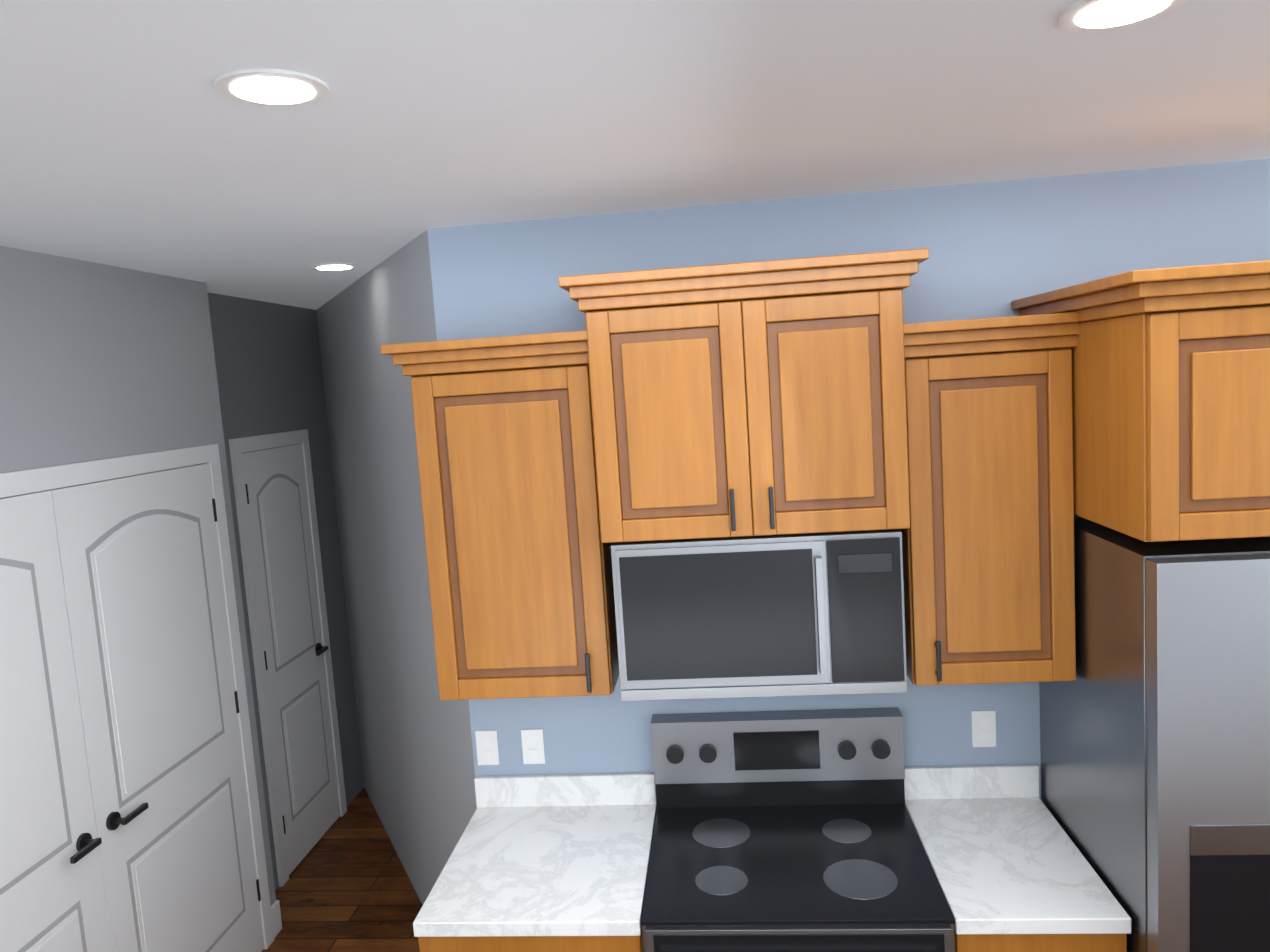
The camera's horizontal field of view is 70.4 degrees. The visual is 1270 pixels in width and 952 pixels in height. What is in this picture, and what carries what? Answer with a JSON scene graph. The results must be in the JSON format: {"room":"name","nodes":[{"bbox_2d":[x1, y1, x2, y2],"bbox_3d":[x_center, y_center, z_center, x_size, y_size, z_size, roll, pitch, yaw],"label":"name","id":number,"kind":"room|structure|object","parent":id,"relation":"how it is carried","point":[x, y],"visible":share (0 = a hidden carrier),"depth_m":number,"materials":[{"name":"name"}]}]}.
{"room":"kitchen","nodes":[
{"label":"kitchen","id":0,"kind":"room"},
{"bbox_2d":[0,246,275,905],"bbox_3d":[-1.823,0.738,2.451,0.165,2.740,2.613,-3,6,6],"label":"wall","id":1,"kind":"structure","parent":0,"point":[98,361],"depth_m":2.98,"materials":[{"name":"grey paint"}]},
{"bbox_2d":[0,444,274,951],"bbox_3d":[-1.656,1.014,2.786,0.068,2.100,1.820,-3,6,6],"label":"door","id":2,"kind":"structure","parent":1,"relation":"in","point":[130,818],"depth_m":2.95,"materials":[{"name":"white wood"}]},
{"bbox_2d":[271,900,281,937],"bbox_3d":[-1.655,2.036,2.512,0.016,0.130,2.749,-3,6,6],"label":"baseboard","id":3,"kind":"structure","parent":1,"relation":"attached to","point":[276,917],"depth_m":3.83,"materials":[{"name":"white wood"}]},
{"bbox_2d":[207,292,363,889],"bbox_3d":[-1.782,0.524,4.441,0.120,2.740,1.980,-3,6,6],"label":"wall","id":4,"kind":"structure","parent":0,"point":[267,355],"depth_m":4.57,"materials":[{"name":"grey paint"}]},
{"bbox_2d":[229,429,346,886],"bbox_3d":[-1.667,0.837,4.465,0.068,2.100,0.740,-3,6,6],"label":"door","id":5,"kind":"structure","parent":4,"relation":"in","point":[279,542],"depth_m":4.40,"materials":[{"name":"white wood"}]},
{"bbox_2d":[262,788,422,951],"bbox_3d":[-1.200,2.193,1.659,11.040,0.060,8.350,-3,6,6],"label":"floor","id":6,"kind":"structure","parent":0,"point":[348,886],"depth_m":4.10,"materials":[{"name":"brown wood"}]},
{"bbox_2d":[413,772,656,951],"bbox_3d":[-0.224,1.490,2.622,0.584,1.005,0.645,-3,6,6],"label":"base cabinet","id":7,"kind":"object","parent":6,"relation":"on","point":[549,863],"visible":0.81,"depth_m":2.51,"materials":[{"name":"white stone"}]},
{"bbox_2d":[641,707,954,951],"bbox_3d":[0.438,1.363,2.514,0.757,1.195,0.705,-3,6,6],"label":"range","id":8,"kind":"object","parent":6,"relation":"on","point":[786,831],"visible":1,"depth_m":2.56,"materials":[{"name":"silver metal"}]},
{"bbox_2d":[904,764,1130,951],"bbox_3d":[1.028,1.422,2.499,0.404,1.005,0.645,-3,6,6],"label":"base cabinet","id":9,"kind":"object","parent":6,"relation":"on","point":[1014,870],"visible":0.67,"depth_m":2.38,"materials":[{"name":"white stone"}]},
{"bbox_2d":[1039,514,1269,951],"bbox_3d":[1.656,1.006,2.324,0.905,1.785,0.780,-3,6,6],"label":"refrigerator","id":10,"kind":"object","parent":6,"relation":"on","point":[1155,750],"visible":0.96,"depth_m":2.00,"materials":[{"name":"silver metal"}]},
{"bbox_2d":[316,230,476,904],"bbox_3d":[-1.060,0.521,4.033,0.120,2.740,2.530,-7,7,-26],"label":"wall","id":11,"kind":"structure","parent":0,"point":[416,747],"depth_m":3.80,"materials":[{"name":"grey paint"}]},
{"bbox_2d":[0,0,1269,309],"bbox_3d":[-1.392,-0.755,1.346,11.040,0.400,8.350,-3,6,6],"label":"ceiling","id":12,"kind":"structure","parent":0,"point":[130,138],"depth_m":1.69,"materials":[{"name":"white paint"}]},
{"bbox_2d":[214,68,329,106],"bbox_3d":[-0.571,-0.610,1.423,0.170,0.008,0.170,-3,6,6],"label":"recessed light","id":13,"kind":"object","parent":12,"relation":"in","point":[265,87],"visible":0.96,"depth_m":1.41,"materials":[{"name":"white"}]},
{"bbox_2d":[310,263,357,270],"bbox_3d":[-1.124,-0.780,3.364,0.170,0.008,0.170,-3,6,6],"label":"recessed light","id":14,"kind":"object","parent":12,"relation":"in","point":[333,266],"visible":0.98,"depth_m":3.34,"materials":[{"name":"white"}]},
{"bbox_2d":[1058,0,1186,32],"bbox_3d":[0.712,-0.683,1.316,0.170,0.008,0.170,-3,6,6],"label":"recessed light","id":15,"kind":"object","parent":12,"relation":"in","point":[1084,16],"visible":0.96,"depth_m":1.32,"materials":[{"name":"white"}]},
{"bbox_2d":[427,159,1269,798],"bbox_3d":[1.749,0.477,2.715,4.600,2.740,0.120,-3,6,6],"label":"wall","id":16,"kind":"structure","parent":0,"point":[997,249],"depth_m":2.65,"materials":[{"name":"blue paint"}]},
{"bbox_2d":[475,730,499,764],"bbox_3d":[-0.475,0.875,2.899,0.070,0.114,0.008,-3,6,6],"label":"electrical outlet","id":17,"kind":"object","parent":16,"relation":"attached to","point":[487,747],"visible":1,"depth_m":2.90,"materials":[{"name":"white plastic"}]},
{"bbox_2d":[380,330,618,699],"bbox_3d":[-0.330,0.113,2.610,0.602,1.006,0.383,-3,6,6],"label":"upper cabinet","id":18,"kind":"object","parent":16,"relation":"attached to","point":[519,565],"visible":0.81,"depth_m":2.47,"materials":[{"name":"brown wood"}]},
{"bbox_2d":[521,729,544,763],"bbox_3d":[-0.326,0.867,2.884,0.070,0.114,0.008,-3,6,6],"label":"electrical outlet","id":19,"kind":"object","parent":16,"relation":"attached to","point":[533,746],"visible":1,"depth_m":2.88,"materials":[{"name":"white plastic"}]},
{"bbox_2d":[558,248,928,542],"bbox_3d":[0.303,-0.205,2.485,0.915,0.700,0.443,-3,6,6],"label":"upper cabinet","id":20,"kind":"object","parent":16,"relation":"attached to","point":[759,398],"visible":1,"depth_m":2.32,"materials":[{"name":"brown wood"}]},
{"bbox_2d":[611,529,907,700],"bbox_3d":[0.341,0.357,2.549,0.757,0.426,0.435,-3,6,6],"label":"microwave","id":21,"kind":"object","parent":20,"relation":"attached to","point":[809,614],"visible":0.96,"depth_m":2.36,"materials":[{"name":"silver metal"}]},
{"bbox_2d":[971,710,995,746],"bbox_3d":[1.063,0.771,2.745,0.070,0.114,0.008,-3,6,6],"label":"electrical outlet","id":22,"kind":"object","parent":16,"relation":"attached to","point":[983,722],"visible":1,"depth_m":2.74,"materials":[{"name":"white plastic"}]},
{"bbox_2d":[899,312,1080,685],"bbox_3d":[0.942,0.063,2.487,0.527,0.966,0.383,-3,6,6],"label":"upper cabinet","id":23,"kind":"object","parent":16,"relation":"attached to","point":[988,563],"visible":0.9,"depth_m":2.35,"materials":[{"name":"brown wood"}]},
{"bbox_2d":[1011,260,1269,541],"bbox_3d":[1.590,-0.203,2.200,1.045,0.580,0.773,-3,6,6],"label":"upper cabinet","id":24,"kind":"object","parent":16,"relation":"attached to","point":[1171,399],"visible":0.88,"depth_m":1.92,"materials":[{"name":"brown wood"}]}
]}

